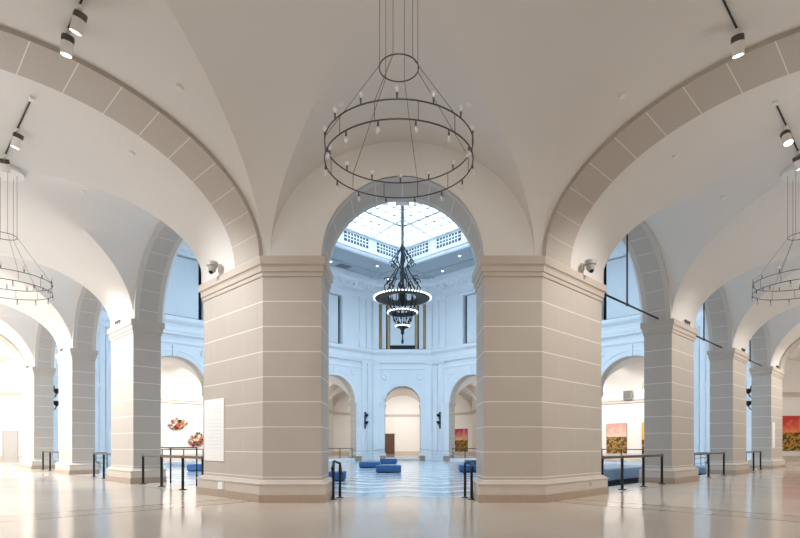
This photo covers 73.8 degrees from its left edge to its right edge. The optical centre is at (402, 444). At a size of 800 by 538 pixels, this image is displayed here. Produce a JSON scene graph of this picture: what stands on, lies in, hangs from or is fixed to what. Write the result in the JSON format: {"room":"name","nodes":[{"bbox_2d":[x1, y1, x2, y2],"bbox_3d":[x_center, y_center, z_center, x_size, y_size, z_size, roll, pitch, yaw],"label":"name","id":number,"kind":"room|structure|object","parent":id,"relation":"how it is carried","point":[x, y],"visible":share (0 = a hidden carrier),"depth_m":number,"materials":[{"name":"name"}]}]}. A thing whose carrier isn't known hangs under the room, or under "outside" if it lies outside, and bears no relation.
{"room":"museum","nodes":[
{"label":"museum","id":0,"kind":"room"},
{"bbox_2d":[0,360,58,460],"bbox_3d":[-37.349,-3.270,37.660,13.719,9.400,20.167,0,0,0],"label":"wall","id":1,"kind":"structure","parent":0,"point":[11,382],"depth_m":47.42,"materials":[{"name":"white paint"}]},
{"bbox_2d":[2,430,17,460],"bbox_3d":[-34.865,0.070,47.303,1.390,2.720,0.140,0,0,0],"label":"door","id":2,"kind":"structure","parent":1,"relation":"in","point":[9,437],"depth_m":47.31,"materials":[{"name":"grey paint"}]},
{"bbox_2d":[19,366,58,468],"bbox_3d":[-22.845,-1.450,34.108,4.734,6.480,2.359,0,0,45],"label":"pillar","id":3,"kind":"structure","parent":0,"point":[38,382],"depth_m":32.31,"materials":[{"name":"stone"}]},
{"bbox_2d":[36,322,106,467],"bbox_3d":[-23.210,-8.400,37.660,2.300,20.340,6.972,0,0,0],"label":"wall","id":4,"kind":"structure","parent":0,"point":[100,360],"depth_m":40.33,"materials":[{"name":"paint"}]},
{"bbox_2d":[55,348,98,474],"bbox_3d":[-16.566,-1.450,27.087,2.885,6.480,1.310,0,0,45],"label":"pillar","id":5,"kind":"structure","parent":0,"point":[76,366],"depth_m":26.23,"materials":[{"name":"stone"}]},
{"bbox_2d":[96,382,105,466],"bbox_3d":[-22.845,-1.450,41.212,4.734,6.480,2.359,0,0,-45],"label":"pillar","id":6,"kind":"structure","parent":0,"point":[97,384],"depth_m":40.21,"materials":[{"name":"paint"}]},
{"bbox_2d":[34,221,202,462],"bbox_3d":[-13.233,-8.400,24.427,29.520,20.340,1.950,0,0,45],"label":"wall","id":7,"kind":"structure","parent":0,"point":[163,245],"depth_m":20.16,"materials":[{"name":"paint"}]},
{"bbox_2d":[54,386,58,409],"bbox_3d":[-22.592,-2.960,34.681,0.584,1.880,0.400,0,0,0],"label":"wall sconce","id":8,"kind":"object","parent":7,"relation":"attached to","point":[56,391],"visible":0.52,"depth_m":34.57,"materials":[{"name":"black metal"}]},
{"bbox_2d":[58,383,202,458],"bbox_3d":[-20.216,-3.220,57.877,29.920,9.300,0.560,0,0,-45],"label":"wall","id":9,"kind":"structure","parent":0,"point":[191,411],"depth_m":55.25,"materials":[{"name":"white paint"}]},
{"bbox_2d":[167,418,187,429],"bbox_3d":[-23.021,-2.173,54.708,2.111,1.257,0.580,0,0,-45],"label":"wall sculpture","id":10,"kind":"object","parent":9,"relation":"attached to","point":[176,424],"visible":1,"depth_m":54.64,"materials":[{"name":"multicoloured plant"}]},
{"bbox_2d":[187,432,202,446],"bbox_3d":[-21.570,-0.570,56.158,2.065,1.561,0.527,0,0,-45],"label":"wall sculpture","id":11,"kind":"object","parent":9,"relation":"attached to","point":[194,441],"visible":0.91,"depth_m":56.03,"materials":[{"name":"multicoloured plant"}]},
{"bbox_2d":[106,318,166,483],"bbox_3d":[-10.573,-1.450,21.095,2.885,6.480,1.310,0,0,45],"label":"pillar","id":12,"kind":"structure","parent":0,"point":[135,343],"depth_m":20.27,"materials":[{"name":"stone"}]},
{"bbox_2d":[201,392,203,455],"bbox_3d":[-16.566,-1.450,48.233,2.885,6.480,1.310,0,0,-45],"label":"pillar","id":13,"kind":"structure","parent":0,"point":[202,394],"depth_m":47.63,"materials":[{"name":"paint"}]},
{"bbox_2d":[105,251,376,466],"bbox_3d":[-13.233,-8.400,50.894,29.520,20.340,1.950,0,0,-45],"label":"wall","id":14,"kind":"structure","parent":0,"point":[355,313],"depth_m":58.10,"materials":[{"name":"paint"}]},
{"bbox_2d":[165,256,200,319],"bbox_3d":[-19.590,-13.520,45.251,5.164,5.294,0.420,0,0,-45],"label":"window","id":15,"kind":"structure","parent":14,"relation":"in","point":[183,298],"depth_m":45.81,"materials":[{"name":"clear glass"}]},
{"bbox_2d":[329,294,338,342],"bbox_3d":[-8.135,-13.520,56.706,3.624,5.294,0.420,0,0,-45],"label":"window","id":16,"kind":"structure","parent":14,"relation":"in","point":[333,300],"depth_m":57.20,"materials":[{"name":"clear glass"}]},
{"bbox_2d":[364,412,368,428],"bbox_3d":[-4.046,-2.760,59.455,0.400,1.880,0.584,0,0,-45],"label":"wall sconce","id":17,"kind":"object","parent":14,"relation":"attached to","point":[365,415],"visible":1,"depth_m":59.51,"materials":[{"name":"black metal"}]},
{"bbox_2d":[100,306,702,362],"bbox_3d":[0.000,-10.080,37.660,37.400,1.580,37.400,0,0,-45],"label":"trim","id":18,"kind":"structure","parent":14,"relation":"attached to","point":[175,325],"depth_m":56.51,"materials":[{"name":"white paint"}]},
{"bbox_2d":[179,241,625,299],"bbox_3d":[0.000,-17.445,37.660,37.400,2.050,37.400,0,0,-45],"label":"trim","id":19,"kind":"structure","parent":14,"relation":"attached to","point":[464,287],"depth_m":57.95,"materials":[{"name":"white"}]},
{"bbox_2d":[99,225,705,369],"bbox_3d":[0.000,-8.635,37.660,37.400,0.230,37.400,0,0,-45],"label":"trim","id":20,"kind":"structure","parent":14,"relation":"attached to","point":[162,340],"depth_m":46.57,"materials":[{"name":"white paint"}]},
{"bbox_2d":[196,256,332,502],"bbox_3d":[-3.552,-1.450,14.816,4.734,6.480,2.359,0,0,45],"label":"pillar","id":21,"kind":"structure","parent":0,"point":[266,318],"depth_m":13.30,"materials":[{"name":"stone"}]},
{"bbox_2d":[204,398,224,460],"bbox_3d":[-5.350,-0.425,15.142,0.032,1.750,1.200,0,0,-45],"label":"wall panel","id":22,"kind":"object","parent":21,"relation":"attached to","point":[214,409],"visible":1,"depth_m":15.10,"materials":[{"name":"white"}]},
{"bbox_2d":[99,461,475,496],"bbox_3d":[0.000,1.770,37.661,37.480,0.001,37.480,0,0,-45],"label":"floor","id":23,"kind":"structure","parent":0,"point":[415,478],"depth_m":27.35,"materials":[{"name":"tile"}]},
{"bbox_2d":[161,447,196,486],"bbox_3d":[-9.690,0.925,23.039,1.379,1.690,5.607,0,0,-29],"label":"handrail","id":24,"kind":"object","parent":23,"relation":"on","point":[170,448],"visible":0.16,"depth_m":21.14,"materials":[{"name":"black metal"}]},
{"bbox_2d":[187,464,200,470],"bbox_3d":[-13.626,1.540,36.195,1.600,0.460,1.210,0,0,0],"label":"bench","id":25,"kind":"object","parent":23,"relation":"on","point":[191,467],"visible":0.53,"depth_m":35.60,"materials":[{"name":"blue fabric"}]},
{"bbox_2d":[329,471,345,480],"bbox_3d":[-3.643,1.540,26.395,1.600,0.460,1.210,0,0,0],"label":"bench","id":26,"kind":"object","parent":23,"relation":"on","point":[343,476],"visible":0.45,"depth_m":25.80,"materials":[{"name":"blue fabric"}]},
{"bbox_2d":[359,462,380,467],"bbox_3d":[-2.514,1.540,41.195,1.600,0.460,1.210,0,0,0],"label":"bench","id":27,"kind":"object","parent":23,"relation":"on","point":[361,464],"visible":0.8,"depth_m":40.60,"materials":[{"name":"blue fabric"}]},
{"bbox_2d":[376,465,400,472],"bbox_3d":[-0.885,1.540,34.295,1.600,0.460,1.210,0,0,0],"label":"bench","id":28,"kind":"object","parent":23,"relation":"on","point":[379,468],"visible":1,"depth_m":33.70,"materials":[{"name":"blue fabric"}]},
{"bbox_2d":[380,459,396,463],"bbox_3d":[-1.313,1.540,50.595,1.600,0.460,1.210,0,0,0],"label":"bench","id":29,"kind":"object","parent":23,"relation":"on","point":[383,461],"visible":0.84,"depth_m":50.00,"materials":[{"name":"blue fabric"}]},
{"bbox_2d":[458,465,475,471],"bbox_3d":[4.521,1.540,34.895,1.600,0.460,1.210,0,0,0],"label":"bench","id":30,"kind":"object","parent":23,"relation":"on","point":[460,467],"visible":0.41,"depth_m":34.30,"materials":[{"name":"blue fabric"}]},
{"bbox_2d":[604,464,641,486],"bbox_3d":[9.263,1.360,23.547,5.600,0.820,2.200,0,0,-45],"label":"display platform","id":31,"kind":"object","parent":23,"relation":"on","point":[613,472],"visible":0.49,"depth_m":22.03,"materials":[{"name":"blue stone"}]},
{"bbox_2d":[694,465,705,474],"bbox_3d":[16.440,1.470,29.380,3.000,0.600,1.200,0,0,-45],"label":"display platform","id":32,"kind":"object","parent":23,"relation":"on","point":[702,468],"visible":0.33,"depth_m":28.06,"materials":[{"name":"blue stone"}]},
{"bbox_2d":[348,403,385,460],"bbox_3d":[-3.552,-1.450,60.505,4.734,6.480,2.359,0,0,-45],"label":"pillar","id":33,"kind":"structure","parent":0,"point":[355,408],"depth_m":59.41,"materials":[{"name":"paint"}]},
{"bbox_2d":[336,227,400,264],"bbox_3d":[-8.835,-19.460,46.496,24.940,2.020,0.450,0,0,-45],"label":"wall","id":34,"kind":"structure","parent":0,"point":[353,239],"depth_m":51.98,"materials":[{"name":"white paint"}]},
{"bbox_2d":[344,231,368,247],"bbox_3d":[-4.388,-19.600,50.865,3.000,0.900,0.080,0,0,-45],"label":"air vent","id":35,"kind":"object","parent":34,"relation":"in","point":[354,238],"depth_m":50.83,"materials":[{"name":"white metal"}]},
{"bbox_2d":[377,243,398,258],"bbox_3d":[-1.450,-19.600,53.804,3.000,0.900,0.080,0,0,-45],"label":"air vent","id":36,"kind":"object","parent":34,"relation":"in","point":[388,250],"depth_m":53.74,"materials":[{"name":"white metal"}]},
{"bbox_2d":[0,0,799,409],"bbox_3d":[0.000,-6.315,37.661,67.000,3.250,67.000,0,0,-45],"label":"ceiling","id":37,"kind":"structure","parent":0,"point":[261,80],"depth_m":12.03,"materials":[{"name":"paint"}]},
{"bbox_2d":[0,95,34,172],"bbox_3d":[-9.292,-7.364,12.827,0.261,0.531,3.520,0,0,-45],"label":"track light","id":38,"kind":"object","parent":37,"relation":"attached to","point":[16,141],"visible":1,"depth_m":12.73,"materials":[{"name":"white metal"}]},
{"bbox_2d":[0,158,9,163],"bbox_3d":[-10.342,-7.381,13.854,0.223,0.190,0.228,0,0,-45],"label":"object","id":39,"kind":"object","parent":38,"relation":"in","point":[2,160],"depth_m":13.79,"materials":[{"name":"brown metal"}]},
{"bbox_2d":[12,132,23,140],"bbox_3d":[-9.197,-7.387,12.757,0.223,0.169,0.226,0,0,-45],"label":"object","id":40,"kind":"object","parent":38,"relation":"in","point":[16,136],"depth_m":12.68,"materials":[{"name":"brown metal"}]},
{"bbox_2d":[0,165,53,305],"bbox_3d":[-10.981,-5.853,14.687,2.317,3.455,2.320,0,0,25],"label":"ring chandelier","id":41,"kind":"object","parent":37,"relation":"hanging from","point":[16,175],"visible":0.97,"depth_m":14.86,"materials":[{"name":"black metal"}]},
{"bbox_2d":[60,0,87,57],"bbox_3d":[-5.562,-7.364,9.167,0.254,0.531,1.870,0,0,-45],"label":"track light","id":42,"kind":"object","parent":37,"relation":"attached to","point":[77,23],"visible":1,"depth_m":9.25,"materials":[{"name":"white metal"}]},
{"bbox_2d":[61,33,74,43],"bbox_3d":[-6.098,-7.390,9.710,0.217,0.152,0.223,0,0,-45],"label":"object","id":43,"kind":"object","parent":42,"relation":"in","point":[67,38],"depth_m":9.63,"materials":[{"name":"brown metal"}]},
{"bbox_2d":[73,9,87,22],"bbox_3d":[-5.549,-7.383,9.177,0.223,0.183,0.228,0,0,-45],"label":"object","id":44,"kind":"object","parent":42,"relation":"in","point":[78,15],"depth_m":9.10,"materials":[{"name":"brown metal"}]},
{"bbox_2d":[206,260,220,273],"bbox_3d":[-5.206,-4.857,14.664,0.375,0.345,0.310,0,0,-45],"label":"security camera","id":45,"kind":"object","parent":37,"relation":"attached to","point":[212,265],"visible":1,"depth_m":14.55,"materials":[{"name":"white plastic"}]},
{"bbox_2d":[323,0,474,206],"bbox_3d":[-0.055,-5.853,8.150,2.317,3.455,2.320,0,0,34],"label":"ring chandelier","id":46,"kind":"object","parent":37,"relation":"hanging from","point":[328,148],"visible":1,"depth_m":7.93,"materials":[{"name":"black metal"}]},
{"bbox_2d":[344,130,347,142],"bbox_3d":[-0.771,-4.213,7.282,0.065,0.175,0.066,0,0,-45],"label":"bulb","id":47,"kind":"object","parent":46,"relation":"attached to","point":[345,138],"depth_m":7.27,"materials":[{"name":"glass"}]},
{"bbox_2d":[358,91,362,103],"bbox_3d":[-0.560,-4.647,7.145,0.065,0.175,0.066,0,0,-45],"label":"bulb","id":48,"kind":"object","parent":46,"relation":"attached to","point":[360,94],"depth_m":7.13,"materials":[{"name":"white glass"}]},
{"bbox_2d":[376,120,379,133],"bbox_3d":[-0.324,-4.213,7.058,0.065,0.175,0.066,0,0,-45],"label":"bulb","id":49,"kind":"object","parent":46,"relation":"attached to","point":[378,128],"depth_m":7.04,"materials":[{"name":"white glass"}]},
{"bbox_2d":[395,85,398,97],"bbox_3d":[-0.074,-4.647,7.025,0.065,0.175,0.066,0,0,-45],"label":"bulb","id":50,"kind":"object","parent":46,"relation":"attached to","point":[396,87],"depth_m":7.01,"materials":[{"name":"white glass"}]},
{"bbox_2d":[414,120,417,132],"bbox_3d":[0.177,-4.213,7.049,0.065,0.175,0.066,0,0,-45],"label":"bulb","id":51,"kind":"object","parent":46,"relation":"attached to","point":[415,128],"depth_m":7.03,"materials":[{"name":"glass"}]},
{"bbox_2d":[431,91,435,102],"bbox_3d":[0.416,-4.647,7.128,0.065,0.175,0.066,0,0,-45],"label":"bulb","id":52,"kind":"object","parent":46,"relation":"attached to","point":[433,93],"depth_m":7.11,"materials":[{"name":"white glass"}]},
{"bbox_2d":[447,129,450,141],"bbox_3d":[0.632,-4.213,7.259,0.065,0.175,0.066,0,0,-45],"label":"bulb","id":53,"kind":"object","parent":46,"relation":"attached to","point":[448,137],"depth_m":7.25,"materials":[{"name":"glass"}]},
{"bbox_2d":[458,105,462,117],"bbox_3d":[0.813,-4.647,7.434,0.065,0.175,0.066,0,0,-45],"label":"bulb","id":54,"kind":"object","parent":46,"relation":"attached to","point":[460,108],"depth_m":7.42,"materials":[{"name":"glass"}]},
{"bbox_2d":[466,146,470,157],"bbox_3d":[0.950,-4.213,7.645,0.065,0.175,0.066,0,0,-45],"label":"bulb","id":55,"kind":"object","parent":46,"relation":"attached to","point":[468,155],"depth_m":7.63,"materials":[{"name":"glass"}]},
{"bbox_2d":[582,259,595,272],"bbox_3d":[5.100,-4.857,14.557,0.310,0.345,0.375,0,0,-45],"label":"security camera","id":56,"kind":"object","parent":37,"relation":"attached to","point":[590,264],"visible":1,"depth_m":14.45,"materials":[{"name":"white plastic"}]},
{"bbox_2d":[718,0,744,57],"bbox_3d":[5.756,-7.366,9.358,0.217,0.529,1.315,0,0,45],"label":"track light","id":57,"kind":"object","parent":37,"relation":"attached to","point":[737,41],"visible":1,"depth_m":9.65,"materials":[{"name":"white metal"}]},
{"bbox_2d":[731,33,744,43],"bbox_3d":[6.099,-7.388,9.702,0.217,0.161,0.225,0,0,45],"label":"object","id":58,"kind":"object","parent":57,"relation":"in","point":[738,38],"depth_m":9.63,"materials":[{"name":"brown metal"}]},
{"bbox_2d":[751,165,799,305],"bbox_3d":[10.981,-5.853,14.687,2.317,3.455,2.320,0,0,16],"label":"ring chandelier","id":59,"kind":"object","parent":37,"relation":"hanging from","point":[789,174],"visible":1,"depth_m":14.85,"materials":[{"name":"black metal"}]},
{"bbox_2d":[772,99,799,170],"bbox_3d":[9.328,-7.365,12.861,0.271,0.530,3.220,0,0,45],"label":"track light","id":60,"kind":"object","parent":37,"relation":"attached to","point":[786,137],"visible":1,"depth_m":12.61,"materials":[{"name":"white metal"}]},
{"bbox_2d":[780,129,790,137],"bbox_3d":[9.121,-7.387,12.688,0.222,0.169,0.223,0,0,45],"label":"spotlight","id":61,"kind":"object","parent":60,"relation":"in","point":[786,133],"depth_m":12.60,"materials":[{"name":"brown metal"}]},
{"bbox_2d":[792,155,799,162],"bbox_3d":[10.187,-7.387,13.747,0.223,0.169,0.226,0,0,45],"label":"spotlight","id":62,"kind":"object","parent":60,"relation":"in","point":[796,159],"depth_m":13.69,"materials":[{"name":"brown metal"}]},
{"bbox_2d":[0,454,799,537],"bbox_3d":[0.000,1.430,37.661,70.000,0.001,70.000,0,0,-45],"label":"floor","id":63,"kind":"structure","parent":0,"point":[34,503],"depth_m":10.97,"materials":[{"name":"stone"}]},
{"bbox_2d":[41,451,58,470],"bbox_3d":[-19.428,0.875,29.440,3.950,1.110,0.250,0,0,45],"label":"guard rail","id":64,"kind":"object","parent":63,"relation":"on","point":[49,452],"visible":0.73,"depth_m":29.52,"materials":[{"name":"black metal"}]},
{"bbox_2d":[92,452,110,478],"bbox_3d":[-12.799,0.875,22.811,2.950,1.110,0.250,0,0,45],"label":"guard rail","id":65,"kind":"object","parent":63,"relation":"on","point":[94,453],"visible":0.62,"depth_m":22.78,"materials":[{"name":"black metal"}]},
{"bbox_2d":[140,454,203,489],"bbox_3d":[-7.743,0.875,17.755,5.200,1.110,0.250,0,0,45],"label":"guard rail","id":66,"kind":"object","parent":63,"relation":"on","point":[182,457],"visible":0.84,"depth_m":17.50,"materials":[{"name":"black metal"}]},
{"bbox_2d":[161,449,203,461],"bbox_3d":[-19.392,0.875,45.067,5.450,1.110,0.250,0,0,-45],"label":"guard rail","id":67,"kind":"object","parent":63,"relation":"on","point":[183,453],"visible":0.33,"depth_m":45.66,"materials":[{"name":"black metal"}]},
{"bbox_2d":[331,460,343,499],"bbox_3d":[-1.760,0.914,14.262,0.208,1.032,0.916,0,0,15],"label":"handrail","id":68,"kind":"object","parent":63,"relation":"on","point":[333,461],"visible":0.97,"depth_m":14.02,"materials":[{"name":"black metal"}]},
{"bbox_2d":[461,460,473,499],"bbox_3d":[1.760,0.914,14.262,0.208,1.032,0.916,0,0,-15],"label":"handrail","id":69,"kind":"object","parent":63,"relation":"on","point":[469,461],"visible":0.98,"depth_m":14.02,"materials":[{"name":"black metal"}]},
{"bbox_2d":[601,449,643,461],"bbox_3d":[19.392,0.875,45.067,5.450,1.110,0.250,0,0,45],"label":"guard rail","id":70,"kind":"object","parent":63,"relation":"on","point":[621,453],"visible":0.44,"depth_m":45.66,"materials":[{"name":"black metal"}]},
{"bbox_2d":[601,454,664,489],"bbox_3d":[7.743,0.875,17.755,5.200,1.110,0.250,0,0,-45],"label":"guard rail","id":71,"kind":"object","parent":63,"relation":"on","point":[622,457],"visible":0.89,"depth_m":17.50,"materials":[{"name":"black metal"}]},
{"bbox_2d":[694,452,724,477],"bbox_3d":[13.559,0.875,23.571,4.900,1.110,0.250,0,0,-45],"label":"guard rail","id":72,"kind":"object","parent":63,"relation":"on","point":[708,453],"visible":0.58,"depth_m":23.53,"materials":[{"name":"black metal"}]},
{"bbox_2d":[746,451,761,470],"bbox_3d":[19.304,0.875,29.317,3.600,1.110,0.250,0,0,-45],"label":"guard rail","id":73,"kind":"object","parent":63,"relation":"on","point":[753,452],"visible":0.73,"depth_m":29.30,"materials":[{"name":"black metal"}]},
{"bbox_2d":[270,141,534,266],"bbox_3d":[0.000,-8.400,14.451,6.972,20.340,2.300,0,0,0],"label":"arch","id":74,"kind":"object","parent":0,"point":[312,220],"depth_m":13.30,"materials":[{"name":"paint"}]},
{"bbox_2d":[329,395,475,455],"bbox_3d":[0.000,-3.270,75.009,20.167,9.400,13.719,0,0,0],"label":"wall","id":75,"kind":"structure","parent":0,"point":[402,412],"depth_m":77.22,"materials":[{"name":"white paint"}]},
{"bbox_2d":[385,434,394,453],"bbox_3d":[-2.000,-0.155,81.428,1.590,3.170,0.140,0,0,0],"label":"door","id":76,"kind":"structure","parent":75,"relation":"in","point":[389,438],"depth_m":81.44,"materials":[{"name":"brown wood"}]},
{"bbox_2d":[163,458,641,465],"bbox_3d":[0.000,1.610,37.660,37.380,0.360,37.380,0,0,-45],"label":"trim","id":77,"kind":"structure","parent":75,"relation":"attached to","point":[330,459],"depth_m":46.35,"materials":[{"name":"white"}]},
{"bbox_2d":[455,429,467,451],"bbox_3d":[7.753,-0.620,70.262,2.140,3.040,0.070,0,0,45],"label":"painting","id":78,"kind":"object","parent":75,"relation":"attached to","point":[461,435],"visible":0.89,"depth_m":70.20,"materials":[{"name":"multicoloured paint"}]},
{"bbox_2d":[372,287,432,460],"bbox_3d":[0.000,-8.400,60.870,6.972,20.340,2.300,0,0,0],"label":"wall","id":79,"kind":"structure","parent":0,"point":[384,381],"depth_m":60.51,"materials":[{"name":"paint"}]},
{"bbox_2d":[379,304,425,348],"bbox_3d":[0.000,-13.520,61.200,5.394,5.294,0.420,0,0,0],"label":"window","id":80,"kind":"structure","parent":79,"relation":"in","point":[390,337],"depth_m":61.01,"materials":[{"name":"clear glass"}]},
{"bbox_2d":[390,306,414,344],"bbox_3d":[0.000,-13.745,61.030,2.800,4.650,0.080,0,0,0],"label":"shade","id":81,"kind":"object","parent":80,"relation":"attached to","point":[395,333],"depth_m":61.00,"materials":[{"name":"white"}]},
{"bbox_2d":[330,245,474,279],"bbox_3d":[0.000,-18.540,37.660,40.400,0.460,40.400,0,0,-45],"label":"ceiling","id":82,"kind":"structure","parent":0,"point":[449,261],"depth_m":54.24,"materials":[{"name":"white paint"}]},
{"bbox_2d":[335,263,351,268],"bbox_3d":[-5.940,-18.453,54.871,1.500,0.055,1.500,0,0,-45],"label":"ceiling vent","id":83,"kind":"object","parent":82,"relation":"in","point":[344,266],"visible":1,"depth_m":55.01,"materials":[{"name":"grey plastic"}]},
{"bbox_2d":[348,203,456,243],"bbox_3d":[0.000,-21.145,37.660,25.340,1.748,25.340,0,0,-45],"label":"skylight","id":84,"kind":"object","parent":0,"point":[378,208],"visible":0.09,"depth_m":49.73,"materials":[{"name":"clear glass"}]},
{"bbox_2d":[374,206,430,343],"bbox_3d":[0.000,-14.495,37.660,4.087,14.750,4.087,0,0,22],"label":"chandelier","id":85,"kind":"object","parent":84,"relation":"hanging from","point":[382,297],"visible":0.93,"depth_m":37.49,"materials":[{"name":"black metal"}]},
{"bbox_2d":[404,227,468,265],"bbox_3d":[8.835,-19.460,46.496,24.940,2.020,0.450,0,0,45],"label":"wall","id":86,"kind":"structure","parent":0,"point":[451,239],"depth_m":51.98,"materials":[{"name":"white paint"}]},
{"bbox_2d":[406,243,427,258],"bbox_3d":[1.450,-19.600,53.804,3.000,0.900,0.080,0,0,45],"label":"air vent","id":87,"kind":"object","parent":86,"relation":"in","point":[416,250],"depth_m":53.74,"materials":[{"name":"white metal"}]},
{"bbox_2d":[436,231,460,247],"bbox_3d":[4.388,-19.600,50.865,3.000,0.900,0.080,0,0,45],"label":"air vent","id":88,"kind":"object","parent":86,"relation":"in","point":[450,238],"depth_m":50.83,"materials":[{"name":"white metal"}]},
{"bbox_2d":[419,403,456,460],"bbox_3d":[3.552,-1.450,60.505,4.734,6.480,2.359,0,0,45],"label":"pillar","id":89,"kind":"structure","parent":0,"point":[449,408],"depth_m":59.41,"materials":[{"name":"paint"}]},
{"bbox_2d":[472,256,608,502],"bbox_3d":[3.552,-1.450,14.816,4.734,6.480,2.359,0,0,-45],"label":"pillar","id":90,"kind":"structure","parent":0,"point":[538,318],"depth_m":13.30,"materials":[{"name":"stone"}]},
{"bbox_2d":[430,251,699,464],"bbox_3d":[13.233,-8.400,50.894,29.520,20.340,1.950,0,0,45],"label":"wall","id":91,"kind":"structure","parent":0,"point":[449,313],"depth_m":58.20,"materials":[{"name":"paint"}]},
{"bbox_2d":[436,412,440,428],"bbox_3d":[4.046,-2.760,59.455,0.400,1.880,0.584,0,0,45],"label":"wall sconce","id":92,"kind":"object","parent":91,"relation":"attached to","point":[438,415],"visible":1,"depth_m":59.51,"materials":[{"name":"black metal"}]},
{"bbox_2d":[466,294,475,342],"bbox_3d":[8.135,-13.520,56.706,3.624,5.294,0.420,0,0,45],"label":"window","id":93,"kind":"structure","parent":91,"relation":"in","point":[470,300],"depth_m":57.20,"materials":[{"name":"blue glass"}]},
{"bbox_2d":[604,256,639,319],"bbox_3d":[19.590,-13.520,45.251,5.164,5.294,0.420,0,0,45],"label":"window","id":94,"kind":"structure","parent":91,"relation":"in","point":[614,270],"depth_m":45.87,"materials":[{"name":"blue glass"}]},
{"bbox_2d":[601,392,603,455],"bbox_3d":[16.566,-1.450,48.233,2.885,6.480,1.310,0,0,45],"label":"pillar","id":95,"kind":"structure","parent":0,"point":[602,394],"depth_m":47.63,"materials":[{"name":"paint"}]},
{"bbox_2d":[638,318,698,483],"bbox_3d":[10.573,-1.450,21.095,2.885,6.480,1.310,0,0,-45],"label":"pillar","id":96,"kind":"structure","parent":0,"point":[669,343],"depth_m":20.27,"materials":[{"name":"stone"}]},
{"bbox_2d":[602,383,746,458],"bbox_3d":[20.216,-3.220,57.877,29.920,9.300,0.560,0,0,45],"label":"wall","id":97,"kind":"structure","parent":0,"point":[629,411],"depth_m":54.89,"materials":[{"name":"white paint"}]},
{"bbox_2d":[606,423,626,452],"bbox_3d":[22.355,-0.670,55.660,2.140,3.140,0.070,0,0,45],"label":"painting","id":98,"kind":"object","parent":97,"relation":"attached to","point":[616,434],"visible":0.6,"depth_m":55.65,"materials":[{"name":"multicoloured paint"}]},
{"bbox_2d":[623,390,631,399],"bbox_3d":[22.995,-5.120,54.461,0.840,0.900,0.260,0,0,45],"label":"loudspeaker","id":99,"kind":"object","parent":97,"relation":"attached to","point":[627,394],"visible":1,"depth_m":54.33,"materials":[{"name":"grey plastic"}]},
{"bbox_2d":[642,423,643,453],"bbox_3d":[24.901,-0.670,53.114,2.040,3.140,0.070,0,0,45],"label":"painting","id":100,"kind":"object","parent":97,"relation":"attached to","point":[642,423],"visible":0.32,"depth_m":53.70,"materials":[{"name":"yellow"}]},
{"bbox_2d":[602,221,770,452],"bbox_3d":[13.233,-8.400,24.427,29.520,20.340,1.950,0,0,-45],"label":"wall","id":101,"kind":"structure","parent":0,"point":[645,255],"depth_m":20.13,"materials":[{"name":"paint"}]},
{"bbox_2d":[604,234,658,318],"bbox_3d":[7.612,-6.095,18.063,5.860,2.790,0.114,0,0,-45],"label":"rod","id":102,"kind":"object","parent":101,"relation":"attached to","point":[605,294],"visible":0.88,"depth_m":18.05,"materials":[{"name":"black metal"}]},
{"bbox_2d":[696,302,721,347],"bbox_3d":[13.605,-6.095,24.056,5.860,2.790,0.114,0,0,-45],"label":"rod","id":103,"kind":"object","parent":101,"relation":"attached to","point":[703,338],"visible":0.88,"depth_m":24.04,"materials":[{"name":"black metal"}]},
{"bbox_2d":[746,386,750,409],"bbox_3d":[22.592,-2.960,34.681,0.584,1.880,0.400,0,0,0],"label":"wall sconce","id":104,"kind":"object","parent":101,"relation":"attached to","point":[748,391],"visible":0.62,"depth_m":34.57,"materials":[{"name":"black metal"}]},
{"bbox_2d":[748,339,761,365],"bbox_3d":[19.598,-6.095,30.049,5.860,2.790,0.114,0,0,-45],"label":"rod","id":105,"kind":"object","parent":101,"relation":"attached to","point":[749,359],"visible":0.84,"depth_m":30.07,"materials":[{"name":"black metal"}]},
{"bbox_2d":[699,382,708,464],"bbox_3d":[22.845,-1.450,41.212,4.734,6.480,2.359,0,0,45],"label":"pillar","id":106,"kind":"structure","parent":0,"point":[706,384],"depth_m":40.21,"materials":[{"name":"paint"}]},
{"bbox_2d":[706,348,749,474],"bbox_3d":[16.566,-1.450,27.087,2.885,6.480,1.310,0,0,-45],"label":"pillar","id":107,"kind":"structure","parent":0,"point":[727,366],"depth_m":26.26,"materials":[{"name":"stone"}]},
{"bbox_2d":[698,322,768,464],"bbox_3d":[23.210,-8.400,37.660,2.300,20.340,6.972,0,0,0],"label":"wall","id":108,"kind":"structure","parent":0,"point":[704,360],"depth_m":40.41,"materials":[{"name":"paint"}]},
{"bbox_2d":[746,366,785,468],"bbox_3d":[22.845,-1.450,34.108,4.734,6.480,2.359,0,0,-45],"label":"pillar","id":109,"kind":"structure","parent":0,"point":[766,382],"depth_m":32.31,"materials":[{"name":"stone"}]},
{"bbox_2d":[772,422,774,447],"bbox_3d":[22.412,-0.595,32.205,0.640,1.550,0.030,0,0,-45],"label":"wall panel","id":110,"kind":"object","parent":109,"relation":"attached to","point":[773,423],"visible":1,"depth_m":32.15,"materials":[{"name":"white"}]},
{"bbox_2d":[746,360,799,460],"bbox_3d":[37.349,-3.270,37.660,13.719,9.400,20.167,0,0,0],"label":"wall","id":111,"kind":"structure","parent":0,"point":[790,382],"depth_m":47.42,"materials":[{"name":"white paint"}]},
{"bbox_2d":[782,416,799,450],"bbox_3d":[34.875,-1.045,47.389,5.440,3.090,0.070,0,0,0],"label":"painting","id":112,"kind":"object","parent":111,"relation":"attached to","point":[790,425],"visible":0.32,"depth_m":47.36,"materials":[{"name":"multicoloured paint"}]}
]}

